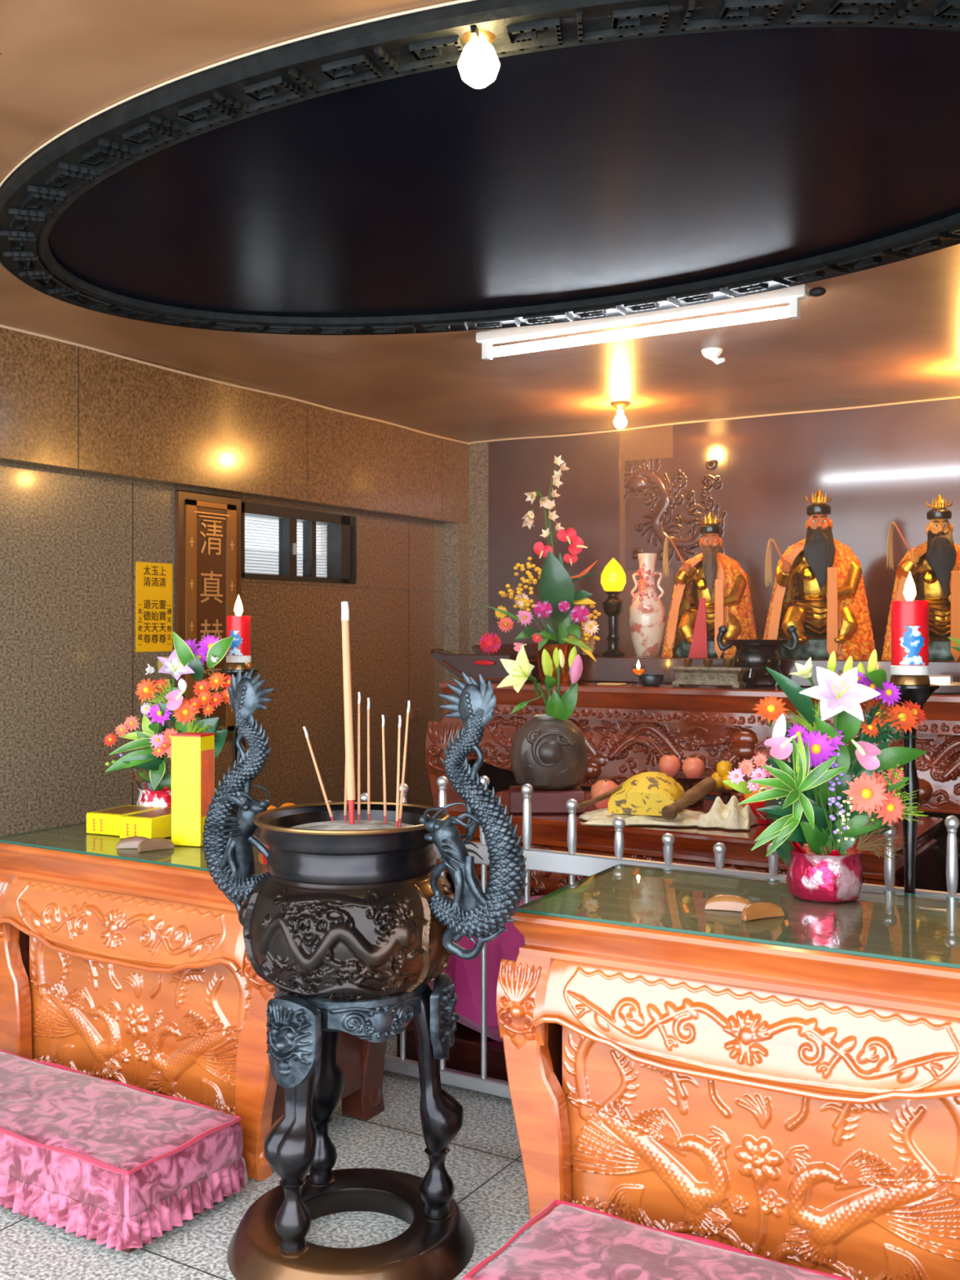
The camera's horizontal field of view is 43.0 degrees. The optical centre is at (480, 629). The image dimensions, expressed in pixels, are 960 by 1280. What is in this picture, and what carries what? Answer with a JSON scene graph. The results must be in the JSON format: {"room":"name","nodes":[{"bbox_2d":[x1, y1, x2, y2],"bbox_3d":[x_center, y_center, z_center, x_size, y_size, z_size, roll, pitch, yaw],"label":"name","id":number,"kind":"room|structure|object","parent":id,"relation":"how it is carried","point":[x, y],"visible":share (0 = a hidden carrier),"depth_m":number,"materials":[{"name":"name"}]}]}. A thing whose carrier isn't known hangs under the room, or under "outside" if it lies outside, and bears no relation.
{"room":"house of worship","nodes":[
{"label":"house of worship","id":0,"kind":"room"},
{"bbox_2d":[0,327,469,835],"bbox_3d":[-2.192,0.100,4.613,0.351,2.800,7.620,0,0,31],"label":"wall","id":1,"kind":"structure","parent":0,"point":[96,448],"depth_m":5.67,"materials":[{"name":"stone"}]},
{"bbox_2d":[135,561,172,652],"bbox_3d":[-1.502,-0.105,5.621,0.006,0.410,0.226,0,0,31],"label":"poster","id":2,"kind":"object","parent":1,"relation":"attached to","point":[153,581],"visible":1,"depth_m":5.62,"materials":[{"name":"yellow paper"}]},
{"bbox_2d":[158,656,168,670],"bbox_3d":[-1.472,0.155,5.673,0.003,0.060,0.070,0,0,31],"label":"paper note","id":3,"kind":"object","parent":1,"relation":"attached to","point":[160,664],"visible":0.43,"depth_m":5.65,"materials":[{"name":"yellow paper"}]},
{"bbox_2d":[174,489,241,739],"bbox_3d":[-1.310,-0.060,5.908,0.037,1.200,0.430,0,0,31],"label":"wooden plaque","id":4,"kind":"object","parent":1,"relation":"attached to","point":[208,526],"visible":0.63,"depth_m":5.88,"materials":[{"name":"brown wood"}]},
{"bbox_2d":[0,324,470,444],"bbox_3d":[-1.677,-1.191,5.119,0.012,0.024,6.220,0,0,31],"label":"trim","id":5,"kind":"structure","parent":1,"relation":"attached to","point":[1,325],"depth_m":5.75,"materials":[{"name":"beige wood"}]},
{"bbox_2d":[241,502,356,583],"bbox_3d":[-1.008,-0.469,6.550,0.150,0.415,0.940,0,0,31],"label":"window","id":6,"kind":"structure","parent":1,"relation":"in","point":[286,563],"depth_m":6.54,"materials":[{"name":"black metal"}]},
{"bbox_2d":[244,515,327,577],"bbox_3d":[-1.087,-0.481,6.539,0.025,0.391,0.840,0,0,31],"label":"blind","id":7,"kind":"object","parent":6,"relation":"attached to","point":[257,561],"depth_m":6.48,"materials":[{"name":"grey plastic"}]},
{"bbox_2d":[410,707,420,719],"bbox_3d":[-0.393,0.510,7.445,0.014,0.066,0.090,0,0,31],"label":"wall socket","id":8,"kind":"object","parent":1,"relation":"attached to","point":[415,712],"visible":1,"depth_m":7.43,"materials":[{"name":"brown plastic"}]},
{"bbox_2d":[0,1035,530,1279],"bbox_3d":[0.357,1.550,2.075,7.440,0.101,9.920,0,0,31],"label":"floor","id":9,"kind":"structure","parent":0,"point":[483,1162],"depth_m":3.12,"materials":[{"name":"tile"}]},
{"bbox_2d":[0,1048,248,1253],"bbox_3d":[-1.198,1.390,3.350,1.136,0.221,0.446,0,0,31],"label":"cushion","id":10,"kind":"object","parent":9,"relation":"on","point":[119,1166],"visible":1,"depth_m":3.10,"materials":[{"name":"pink fabric"}]},
{"bbox_2d":[0,822,387,1181],"bbox_3d":[-0.914,1.080,3.833,1.235,0.840,0.662,0,0,31],"label":"table","id":11,"kind":"object","parent":9,"relation":"on","point":[127,966],"visible":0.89,"depth_m":3.61,"materials":[{"name":"orange wood"}]},
{"bbox_2d":[86,804,160,835],"bbox_3d":[-1.170,0.625,4.008,0.140,0.067,0.201,0,0,24],"label":"box","id":12,"kind":"object","parent":11,"relation":"on","point":[107,821],"visible":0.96,"depth_m":3.93,"materials":[{"name":"yellow"}]},
{"bbox_2d":[92,818,95,831],"bbox_3d":[-1.246,0.628,3.932,0.013,0.040,0.001,0,0,24],"label":"print","id":13,"kind":"object","parent":12,"relation":"attached to","point":[94,820],"depth_m":3.93},
{"bbox_2d":[99,818,102,831],"bbox_3d":[-1.219,0.628,3.920,0.013,0.040,0.001,0,0,24],"label":"print","id":14,"kind":"object","parent":12,"relation":"attached to","point":[100,820],"depth_m":3.92},
{"bbox_2d":[116,835,149,848],"bbox_3d":[-1.039,0.642,3.688,0.112,0.034,0.043,0,0,3],"label":"block","id":15,"kind":"object","parent":11,"relation":"on","point":[131,842],"visible":0.71,"depth_m":3.68,"materials":[{"name":"wood"}]},
{"bbox_2d":[120,806,171,838],"bbox_3d":[-1.033,0.623,3.924,0.125,0.071,0.231,0,0,24],"label":"box","id":16,"kind":"object","parent":11,"relation":"on","point":[156,823],"visible":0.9,"depth_m":3.83,"materials":[{"name":"yellow"}]},
{"bbox_2d":[125,823,129,835],"bbox_3d":[-1.108,0.628,3.832,0.013,0.040,0.001,0,0,24],"label":"print","id":17,"kind":"object","parent":16,"relation":"attached to","point":[127,824],"depth_m":3.83},
{"bbox_2d":[133,823,137,836],"bbox_3d":[-1.081,0.628,3.819,0.013,0.040,0.001,0,0,24],"label":"print","id":18,"kind":"object","parent":16,"relation":"attached to","point":[135,824],"depth_m":3.82},
{"bbox_2d":[137,837,174,852],"bbox_3d":[-0.979,0.642,3.658,0.112,0.034,0.043,0,0,-38],"label":"block","id":19,"kind":"object","parent":11,"relation":"on","point":[157,843],"visible":1,"depth_m":3.65,"materials":[{"name":"brown wood"}]},
{"bbox_2d":[103,631,238,808],"bbox_3d":[-1.051,0.332,4.155,0.437,0.656,0.199,0,0,14],"label":"bouquet","id":20,"kind":"object","parent":11,"relation":"on","point":[154,788],"visible":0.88,"depth_m":4.13,"materials":[{"name":"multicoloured plant"}]},
{"bbox_2d":[170,732,214,846],"bbox_3d":[-0.884,0.489,3.755,0.104,0.339,0.087,0,0,17],"label":"box","id":21,"kind":"object","parent":11,"relation":"on","point":[193,753],"visible":0.87,"depth_m":3.72,"materials":[{"name":"yellow"}]},
{"bbox_2d":[201,748,213,817],"bbox_3d":[-0.835,0.469,3.740,0.003,0.200,0.075,0,0,17],"label":"print","id":22,"kind":"object","parent":21,"relation":"attached to","point":[207,754],"depth_m":3.73,"materials":[{"name":"red paper"}]},
{"bbox_2d":[217,662,258,816],"bbox_3d":[-0.861,0.808,4.344,0.150,1.384,0.150,0,0,31],"label":"candle stand","id":23,"kind":"object","parent":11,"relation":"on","point":[230,668],"visible":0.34,"depth_m":4.32,"materials":[{"name":"black paint"}]},
{"bbox_2d":[224,662,252,670],"bbox_3d":[-0.861,0.130,4.344,0.100,0.028,0.100,0,0,31],"label":"brass cup","id":24,"kind":"object","parent":23,"relation":"on","point":[248,665],"depth_m":4.30,"materials":[{"name":"brown metal"}]},
{"bbox_2d":[226,595,251,662],"bbox_3d":[-0.861,-0.005,4.344,0.087,0.241,0.087,0,0,0],"label":"votive candle","id":25,"kind":"object","parent":23,"relation":"on","point":[238,626],"visible":0.91,"depth_m":4.31,"materials":[{"name":"red wax"}]},
{"bbox_2d":[227,631,242,655],"bbox_3d":[-0.868,0.046,4.308,0.057,0.086,0.011,0,0,10],"label":"print","id":26,"kind":"object","parent":25,"relation":"on","point":[235,648],"depth_m":4.30},
{"bbox_2d":[262,844,269,864],"bbox_3d":[-0.591,0.625,3.444,0.057,0.066,0.057,0,0,31],"label":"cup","id":27,"kind":"object","parent":11,"relation":"on","point":[264,860],"visible":0.07,"depth_m":3.43,"materials":[{"name":"red"}]},
{"bbox_2d":[202,667,528,1279],"bbox_3d":[-0.313,0.799,2.978,0.778,1.402,0.617,0,0,-6],"label":"bronze censer","id":28,"kind":"object","parent":9,"relation":"on","point":[349,926],"visible":1,"depth_m":2.80,"materials":[{"name":"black metal"}]},
{"bbox_2d":[302,726,333,821],"bbox_3d":[-0.408,0.373,3.094,0.106,0.254,0.008,0,0,31],"label":"incense stick","id":29,"kind":"object","parent":28,"relation":"on","point":[304,727],"visible":0.84,"depth_m":3.09,"materials":[{"name":"brown wood"}]},
{"bbox_2d":[343,768,346,822],"bbox_3d":[-0.331,0.331,3.024,0.015,0.318,0.007,0,0,31],"label":"incense stick","id":30,"kind":"object","parent":28,"relation":"on","point":[345,797],"visible":0.27,"depth_m":3.02,"materials":[{"name":"brown wood"}]},
{"bbox_2d":[238,871,456,1000],"bbox_3d":[-0.313,0.717,2.983,0.524,0.277,0.539,0,0,31],"label":"bowl","id":31,"kind":"object","parent":28,"relation":"on","point":[380,937],"depth_m":2.77,"materials":[{"name":"brown metal"}]},
{"bbox_2d":[341,601,355,824],"bbox_3d":[-0.323,0.213,2.984,0.039,0.565,0.022,0,0,31],"label":"incense stick","id":32,"kind":"object","parent":28,"relation":"on","point":[348,733],"visible":0.92,"depth_m":2.98,"materials":[{"name":"brown wood"}]},
{"bbox_2d":[357,692,360,821],"bbox_3d":[-0.302,0.322,3.041,0.008,0.335,0.007,0,0,31],"label":"incense stick","id":33,"kind":"object","parent":28,"relation":"on","point":[358,693],"visible":0.91,"depth_m":3.04,"materials":[{"name":"brown wood"}]},
{"bbox_2d":[367,697,370,821],"bbox_3d":[-0.279,0.330,3.051,0.009,0.320,0.007,0,0,31],"label":"incense stick","id":34,"kind":"object","parent":28,"relation":"on","point":[368,699],"visible":0.91,"depth_m":3.05,"materials":[{"name":"brown wood"}]},
{"bbox_2d":[382,715,386,823],"bbox_3d":[-0.237,0.350,3.014,0.014,0.280,0.007,0,0,31],"label":"incense stick","id":35,"kind":"object","parent":28,"relation":"on","point":[383,716],"visible":0.92,"depth_m":3.01,"materials":[{"name":"brown wood"}]},
{"bbox_2d":[395,715,401,827],"bbox_3d":[-0.196,0.347,2.930,0.015,0.285,0.007,0,0,31],"label":"incense stick","id":36,"kind":"object","parent":28,"relation":"on","point":[399,716],"visible":0.91,"depth_m":2.93,"materials":[{"name":"brown wood"}]},
{"bbox_2d":[398,700,410,827],"bbox_3d":[-0.184,0.331,2.970,0.034,0.318,0.007,0,0,31],"label":"incense stick","id":37,"kind":"object","parent":28,"relation":"on","point":[408,701],"visible":0.89,"depth_m":2.97,"materials":[{"name":"brown wood"}]},
{"bbox_2d":[396,1020,507,1081],"bbox_3d":[0.089,1.445,4.231,0.690,0.110,0.330,0,0,31],"label":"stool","id":38,"kind":"object","parent":9,"relation":"on","point":[465,1052],"visible":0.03,"depth_m":4.12,"materials":[{"name":"red wood"}]},
{"bbox_2d":[427,895,543,1041],"bbox_3d":[0.062,1.160,4.195,0.580,0.460,0.380,0,0,31],"label":"tablecloth","id":39,"kind":"object","parent":38,"relation":"on","point":[465,975],"visible":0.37,"depth_m":4.03,"materials":[{"name":"fabric"}]},
{"bbox_2d":[324,775,959,1098],"bbox_3d":[0.855,0.980,3.422,3.476,1.020,0.037,0,0,31],"label":"steel railing","id":40,"kind":"object","parent":9,"relation":"on","point":[571,863],"visible":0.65,"depth_m":3.77,"materials":[{"name":"silver metal"}]},
{"bbox_2d":[462,1199,851,1279],"bbox_3d":[0.531,1.390,2.315,1.136,0.221,0.446,0,0,31],"label":"cushion","id":41,"kind":"object","parent":9,"relation":"on","point":[574,1242],"visible":1,"depth_m":2.51,"materials":[{"name":"pink fabric"}]},
{"bbox_2d":[434,789,947,896],"bbox_3d":[0.746,1.100,4.643,1.885,0.800,0.836,0,0,31],"label":"altar table","id":42,"kind":"object","parent":9,"relation":"on","point":[692,846],"visible":0.07,"depth_m":4.34,"materials":[{"name":"red wood"}]},
{"bbox_2d":[497,645,587,813],"bbox_3d":[0.241,0.379,4.684,0.353,0.638,0.296,0,0,0],"label":"pot","id":43,"kind":"object","parent":42,"relation":"on","point":[548,753],"visible":1,"depth_m":4.63,"materials":[{"name":"brown ceramic"}]},
{"bbox_2d":[589,778,617,809],"bbox_3d":[0.484,0.636,4.699,0.124,0.124,0.124,0,0,31],"label":"peach","id":44,"kind":"object","parent":42,"relation":"on","point":[600,787],"visible":0.63,"depth_m":4.66,"materials":[{"name":"brown food"}]},
{"bbox_2d":[578,807,705,826],"bbox_3d":[0.610,0.681,4.482,0.492,0.032,0.324,0,0,3],"label":"folded towel","id":45,"kind":"object","parent":42,"relation":"on","point":[600,817],"visible":0.69,"depth_m":4.37,"materials":[{"name":"beige fabric"}]},
{"bbox_2d":[567,781,624,810],"bbox_3d":[0.444,0.624,4.567,0.026,0.083,0.335,0,0,44],"label":"wooden stick","id":46,"kind":"object","parent":45,"relation":"on","point":[598,798],"visible":0.66,"depth_m":4.55,"materials":[{"name":"brown wood"}]},
{"bbox_2d":[607,771,684,817],"bbox_3d":[0.632,0.597,4.526,0.258,0.138,0.300,0,0,21],"label":"fruit","id":47,"kind":"object","parent":45,"relation":"on","point":[646,793],"visible":0.85,"depth_m":4.41,"materials":[{"name":"yellow food"}]},
{"bbox_2d":[661,776,716,820],"bbox_3d":[0.759,0.608,4.409,0.056,0.121,0.360,0,0,35],"label":"club","id":48,"kind":"object","parent":45,"relation":"on","point":[705,786],"visible":1,"depth_m":4.38,"materials":[{"name":"brown wood"}]},
{"bbox_2d":[671,771,712,805],"bbox_3d":[0.837,0.640,4.895,0.230,0.115,0.230,0,0,31],"label":"fruit plate","id":49,"kind":"object","parent":42,"relation":"on","point":[680,777],"visible":0.42,"depth_m":4.86,"materials":[{"name":"red wood"}]},
{"bbox_2d":[658,753,680,776],"bbox_3d":[0.768,0.547,4.936,0.090,0.091,0.090,0,0,31],"label":"apple","id":50,"kind":"object","parent":49,"relation":"on","point":[669,765],"visible":0.84,"depth_m":4.90,"materials":[{"name":"brown food"}]},
{"bbox_2d":[682,755,704,778],"bbox_3d":[0.852,0.549,4.862,0.090,0.091,0.090,0,0,31],"label":"apple","id":51,"kind":"object","parent":49,"relation":"on","point":[693,767],"visible":0.92,"depth_m":4.83,"materials":[{"name":"brown food"}]},
{"bbox_2d":[711,786,740,804],"bbox_3d":[0.937,0.648,4.635,0.160,0.100,0.160,0,0,31],"label":"fruit stand","id":52,"kind":"object","parent":42,"relation":"on","point":[726,794],"visible":0.3,"depth_m":4.59,"materials":[{"name":"red wood"}]},
{"bbox_2d":[711,772,723,787],"bbox_3d":[0.911,0.570,4.651,0.060,0.061,0.060,0,0,31],"label":"plum","id":53,"kind":"object","parent":52,"relation":"on","point":[715,775],"visible":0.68,"depth_m":4.63,"materials":[{"name":"orange"}]},
{"bbox_2d":[721,774,733,789],"bbox_3d":[0.943,0.570,4.597,0.060,0.061,0.060,0,0,31],"label":"plum","id":54,"kind":"object","parent":52,"relation":"on","point":[724,777],"visible":0.49,"depth_m":4.58,"materials":[{"name":"orange"}]},
{"bbox_2d":[716,760,732,776],"bbox_3d":[0.926,0.522,4.618,0.060,0.061,0.060,0,0,31],"label":"plum","id":55,"kind":"object","parent":54,"relation":"on","point":[724,766],"visible":0.96,"depth_m":4.60,"materials":[{"name":"orange"}]},
{"bbox_2d":[697,795,757,830],"bbox_3d":[0.903,0.647,4.387,0.182,0.100,0.281,0,0,25],"label":"towel","id":56,"kind":"object","parent":42,"relation":"on","point":[731,815],"visible":0.96,"depth_m":4.30,"materials":[{"name":"beige fabric"}]},
{"bbox_2d":[739,796,770,824],"bbox_3d":[1.013,0.655,4.414,0.144,0.085,0.144,0,0,31],"label":"bowl","id":57,"kind":"object","parent":42,"relation":"on","point":[754,806],"visible":0.38,"depth_m":4.37,"materials":[{"name":"red"}]},
{"bbox_2d":[743,782,766,801],"bbox_3d":[1.013,0.590,4.414,0.116,0.117,0.116,0,0,31],"label":"orange","id":58,"kind":"object","parent":57,"relation":"in","point":[746,796],"visible":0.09,"depth_m":4.37,"materials":[{"name":"orange food"}]},
{"bbox_2d":[764,795,786,823],"bbox_3d":[1.089,0.643,4.250,0.190,0.110,0.190,0,0,31],"label":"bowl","id":59,"kind":"object","parent":42,"relation":"on","point":[767,803],"visible":0.1,"depth_m":4.22,"materials":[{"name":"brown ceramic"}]},
{"bbox_2d":[425,680,959,859],"bbox_3d":[1.456,0.877,5.715,3.310,1.245,1.286,0,0,31],"label":"altar table","id":60,"kind":"object","parent":9,"relation":"on","point":[627,729],"visible":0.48,"depth_m":5.42,"materials":[{"name":"red wood"}]},
{"bbox_2d":[430,648,517,681],"bbox_3d":[-0.031,0.173,5.985,0.474,0.161,0.134,0,0,31],"label":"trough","id":61,"kind":"object","parent":60,"relation":"on","point":[491,668],"visible":0.88,"depth_m":5.92,"materials":[{"name":"red wood"}]},
{"bbox_2d":[478,455,600,682],"bbox_3d":[0.290,-0.300,5.940,0.592,1.105,0.288,0,0,-3],"label":"arrangement","id":62,"kind":"object","parent":60,"relation":"on","point":[558,597],"visible":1,"depth_m":5.90,"materials":[{"name":"multicoloured plant"}]},
{"bbox_2d":[597,682,626,685],"bbox_3d":[0.608,0.249,5.617,0.120,0.008,0.060,0,0,31],"label":"board","id":63,"kind":"object","parent":60,"relation":"on","point":[602,683],"visible":1,"depth_m":5.59,"materials":[{"name":"brown wood"}]},
{"bbox_2d":[631,660,644,683],"bbox_3d":[0.739,0.197,5.679,0.068,0.114,0.068,0,0,31],"label":"oil lamp","id":64,"kind":"object","parent":60,"relation":"on","point":[635,671],"visible":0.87,"depth_m":5.66,"materials":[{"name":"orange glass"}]},
{"bbox_2d":[638,674,664,685],"bbox_3d":[0.784,0.229,5.570,0.120,0.050,0.120,0,0,31],"label":"bowl","id":65,"kind":"object","parent":60,"relation":"on","point":[644,679],"visible":1,"depth_m":5.53,"materials":[{"name":"black ceramic"}]},
{"bbox_2d":[668,666,749,688],"bbox_3d":[1.018,0.209,5.416,0.334,0.088,0.114,0,0,31],"label":"stand","id":66,"kind":"object","parent":60,"relation":"on","point":[733,676],"visible":1,"depth_m":5.37,"materials":[{"name":"grey stone"}]},
{"bbox_2d":[682,658,693,666],"bbox_3d":[0.932,0.147,5.468,0.046,0.036,0.046,0,0,31],"label":"cup","id":67,"kind":"object","parent":66,"relation":"on","point":[687,662],"visible":1,"depth_m":5.45,"materials":[{"name":"brown ceramic"}]},
{"bbox_2d":[702,658,713,666],"bbox_3d":[1.014,0.147,5.419,0.046,0.036,0.046,0,0,31],"label":"cup","id":68,"kind":"object","parent":66,"relation":"on","point":[707,662],"visible":1,"depth_m":5.40,"materials":[{"name":"brown ceramic"}]},
{"bbox_2d":[723,658,733,667],"bbox_3d":[1.095,0.147,5.369,0.046,0.036,0.046,0,0,31],"label":"cup","id":69,"kind":"object","parent":66,"relation":"on","point":[728,663],"visible":1,"depth_m":5.36,"materials":[{"name":"brown ceramic"}]},
{"bbox_2d":[471,643,959,686],"bbox_3d":[1.536,0.166,5.856,3.240,0.175,0.790,0,0,31],"label":"tabletop","id":70,"kind":"object","parent":60,"relation":"on","point":[605,668],"visible":0.32,"depth_m":5.80,"materials":[{"name":"red wood"}]},
{"bbox_2d":[579,632,597,656],"bbox_3d":[0.545,0.071,6.112,0.080,0.120,0.040,0,0,31],"label":"ornament","id":71,"kind":"object","parent":70,"relation":"on","point":[592,642],"visible":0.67,"depth_m":6.10,"materials":[{"name":"brown"}]},
{"bbox_2d":[600,558,626,656],"bbox_3d":[0.674,-0.117,6.162,0.128,0.495,0.128,0,0,31],"label":"lamp","id":72,"kind":"object","parent":70,"relation":"on","point":[613,577],"visible":1,"depth_m":6.13,"materials":[{"name":"yellow glass"}]},
{"bbox_2d":[628,553,666,655],"bbox_3d":[0.854,-0.129,6.217,0.190,0.520,0.190,0,0,31],"label":"porcelain vase","id":73,"kind":"object","parent":70,"relation":"on","point":[646,616],"visible":1,"depth_m":6.16,"materials":[{"name":"white ceramic"}]},
{"bbox_2d":[661,511,757,657],"bbox_3d":[1.159,-0.211,6.108,0.434,0.756,0.438,0,0,-34],"label":"statue","id":74,"kind":"object","parent":70,"relation":"on","point":[715,593],"visible":0.98,"depth_m":6.00,"materials":[{"name":"gold metal"}]},
{"bbox_2d":[662,535,688,575],"bbox_3d":[0.968,-0.361,6.019,0.128,0.210,0.024,0,0,14],"label":"whisk","id":75,"kind":"object","parent":74,"relation":"hanging from","point":[665,553],"visible":1,"depth_m":6.03,"materials":[{"name":"orange"}]},
{"bbox_2d":[762,488,875,658],"bbox_3d":[1.617,-0.249,5.829,0.479,0.840,0.490,0,0,-32],"label":"statue","id":76,"kind":"object","parent":70,"relation":"on","point":[823,595],"visible":0.99,"depth_m":5.71,"materials":[{"name":"gold metal"}]},
{"bbox_2d":[764,537,789,586],"bbox_3d":[1.400,-0.316,5.733,0.112,0.232,0.028,0,0,17],"label":"whisk","id":77,"kind":"object","parent":76,"relation":"hanging from","point":[768,571],"visible":1,"depth_m":5.74,"materials":[{"name":"orange"}]},
{"bbox_2d":[881,494,959,660],"bbox_3d":[2.088,-0.222,5.536,0.507,0.781,0.402,0,0,14],"label":"statue","id":78,"kind":"object","parent":70,"relation":"on","point":[935,577],"visible":0.77,"depth_m":5.46,"materials":[{"name":"gold metal"}]},
{"bbox_2d":[886,521,917,569],"bbox_3d":[1.890,-0.377,5.455,0.132,0.217,0.025,0,0,14],"label":"whisk","id":79,"kind":"object","parent":78,"relation":"hanging from","point":[889,544],"visible":1,"depth_m":5.46,"materials":[{"name":"orange"}]},
{"bbox_2d":[716,625,799,688],"bbox_3d":[1.241,0.119,5.456,0.279,0.280,0.279,0,0,-15],"label":"incense burner","id":80,"kind":"object","parent":60,"relation":"on","point":[756,655],"visible":0.96,"depth_m":5.37,"materials":[{"name":"black paint"}]},
{"bbox_2d":[725,639,789,675],"bbox_3d":[1.241,0.123,5.456,0.280,0.160,0.280,0,0,31],"label":"bowl","id":81,"kind":"object","parent":80,"relation":"on","point":[756,655],"depth_m":5.37,"materials":[{"name":"black paint"}]},
{"bbox_2d":[928,675,959,693],"bbox_3d":[1.855,0.216,4.956,0.300,0.066,0.300,0,0,31],"label":"steel tray","id":82,"kind":"object","parent":60,"relation":"on","point":[946,684],"visible":0.52,"depth_m":4.90,"materials":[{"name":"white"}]},
{"bbox_2d":[947,636,959,651],"bbox_3d":[2.078,0.136,4.934,0.339,0.234,0.334,0,0,31],"label":"potted plant","id":83,"kind":"object","parent":60,"relation":"on","point":[956,641],"visible":1,"depth_m":4.96,"materials":[{"name":"green plant"}]},
{"bbox_2d":[496,863,959,1279],"bbox_3d":[0.726,1.080,2.884,1.235,0.840,0.662,0,0,29],"label":"table","id":84,"kind":"object","parent":9,"relation":"on","point":[785,1089],"visible":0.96,"depth_m":2.69,"materials":[{"name":"orange wood"}]},
{"bbox_2d":[704,894,751,911],"bbox_3d":[0.590,0.642,2.873,0.112,0.034,0.043,0,0,20],"label":"block","id":85,"kind":"object","parent":84,"relation":"on","point":[721,902],"visible":0.77,"depth_m":2.87,"materials":[{"name":"brown wood"}]},
{"bbox_2d":[741,902,784,921],"bbox_3d":[0.641,0.642,2.798,0.112,0.034,0.043,0,0,-26],"label":"block","id":86,"kind":"object","parent":84,"relation":"on","point":[756,910],"visible":1,"depth_m":2.79,"materials":[{"name":"brown wood"}]},
{"bbox_2d":[722,648,928,902],"bbox_3d":[0.861,0.353,2.986,0.522,0.613,0.258,0,0,0],"label":"bouquet","id":87,"kind":"object","parent":84,"relation":"on","point":[843,779],"visible":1,"depth_m":2.97,"materials":[{"name":"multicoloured plant"}]},
{"bbox_2d":[889,674,939,893],"bbox_3d":[1.111,0.808,3.150,0.150,1.384,0.150,0,0,31],"label":"candle stand","id":88,"kind":"object","parent":9,"relation":"on","point":[918,689],"visible":0.42,"depth_m":3.13,"materials":[{"name":"black paint"}]},
{"bbox_2d":[890,571,929,675],"bbox_3d":[1.111,-0.018,3.150,0.096,0.266,0.096,0,0,0],"label":"votive candle","id":89,"kind":"object","parent":88,"relation":"on","point":[909,618],"visible":1,"depth_m":3.11,"materials":[{"name":"red wax"}]},
{"bbox_2d":[899,626,924,665],"bbox_3d":[1.104,0.040,3.110,0.063,0.099,0.012,0,0,10],"label":"print","id":90,"kind":"object","parent":89,"relation":"on","point":[912,638],"depth_m":3.11},
{"bbox_2d":[889,674,930,686],"bbox_3d":[1.111,0.130,3.150,0.100,0.028,0.100,0,0,31],"label":"brass cup","id":91,"kind":"object","parent":88,"relation":"on","point":[898,680],"depth_m":3.11,"materials":[{"name":"brown metal"}]},
{"bbox_2d":[461,29,496,44],"bbox_3d":[-0.003,-1.171,2.399,0.110,0.034,0.110,0,0,31],"label":"socket","id":92,"kind":"object","parent":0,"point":[486,37],"depth_m":2.38,"materials":[{"name":"gold metal"}]},
{"bbox_2d":[0,0,959,442],"bbox_3d":[0.390,-1.260,4.013,5.490,0.120,6.570,0,0,31],"label":"ceiling","id":93,"kind":"structure","parent":0,"point":[890,332],"depth_m":5.10,"materials":[{"name":"paint"}]},
{"bbox_2d":[0,0,959,335],"bbox_3d":[0.068,-1.177,3.490,3.540,0.047,2.253,0,0,31],"label":"ceiling medallion","id":94,"kind":"object","parent":93,"relation":"attached to","point":[619,157],"visible":1,"depth_m":3.16,"materials":[{"name":"black paint"}]},
{"bbox_2d":[457,29,499,88],"bbox_3d":[-0.003,-1.129,2.399,0.110,0.117,0.110,0,0,31],"label":"bulb","id":95,"kind":"object","parent":94,"relation":"attached to","point":[478,64],"visible":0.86,"depth_m":2.37,"materials":[{"name":"white glass"}]},
{"bbox_2d":[609,400,631,428],"bbox_3d":[0.742,-1.132,6.437,0.110,0.136,0.110,0,0,31],"label":"bulb","id":96,"kind":"object","parent":93,"relation":"attached to","point":[620,422],"visible":1,"depth_m":6.41,"materials":[{"name":"white glass"}]},
{"bbox_2d":[616,408,623,414],"bbox_3d":[0.742,-1.153,6.437,0.040,0.034,0.040,0,0,31],"label":"socket","id":97,"kind":"object","parent":96,"relation":"attached to","point":[620,411],"depth_m":6.42,"materials":[{"name":"white paint"}]},
{"bbox_2d":[609,400,631,408],"bbox_3d":[0.742,-1.183,6.437,0.110,0.034,0.110,0,0,31],"label":"socket","id":98,"kind":"object","parent":96,"relation":"attached to","point":[618,404],"depth_m":6.40,"materials":[{"name":"gold metal"}]},
{"bbox_2d":[475,284,826,360],"bbox_3d":[0.604,-1.145,4.577,1.390,0.110,0.096,0,0,31],"label":"fluorescent light","id":99,"kind":"object","parent":93,"relation":"attached to","point":[793,295],"visible":0.98,"depth_m":4.52,"materials":[{"name":"white paint"}]},
{"bbox_2d":[701,347,724,364],"bbox_3d":[0.996,-1.166,5.218,0.093,0.068,0.092,0,0,-3],"label":"ceiling sensor","id":100,"kind":"object","parent":93,"relation":"attached to","point":[713,354],"visible":1,"depth_m":5.19,"materials":[{"name":"white paint"}]},
{"bbox_2d":[469,395,959,657],"bbox_3d":[1.992,0.100,6.706,5.440,2.800,0.304,0,0,31],"label":"wall","id":101,"kind":"structure","parent":0,"point":[880,466],"depth_m":6.83,"materials":[{"name":"stone"}]},
{"bbox_2d":[623,453,728,568],"bbox_3d":[1.126,-0.680,7.032,0.640,0.640,0.034,0,0,31],"label":"relief","id":102,"kind":"object","parent":101,"relation":"attached to","point":[664,497],"visible":0.82,"depth_m":7.04,"materials":[{"name":"black stone"}]},
{"bbox_2d":[469,395,959,444],"bbox_3d":[1.997,-1.190,6.521,4.840,0.021,0.012,0,0,31],"label":"trim","id":103,"kind":"structure","parent":101,"relation":"attached to","point":[957,397],"depth_m":6.88,"materials":[{"name":"beige"}]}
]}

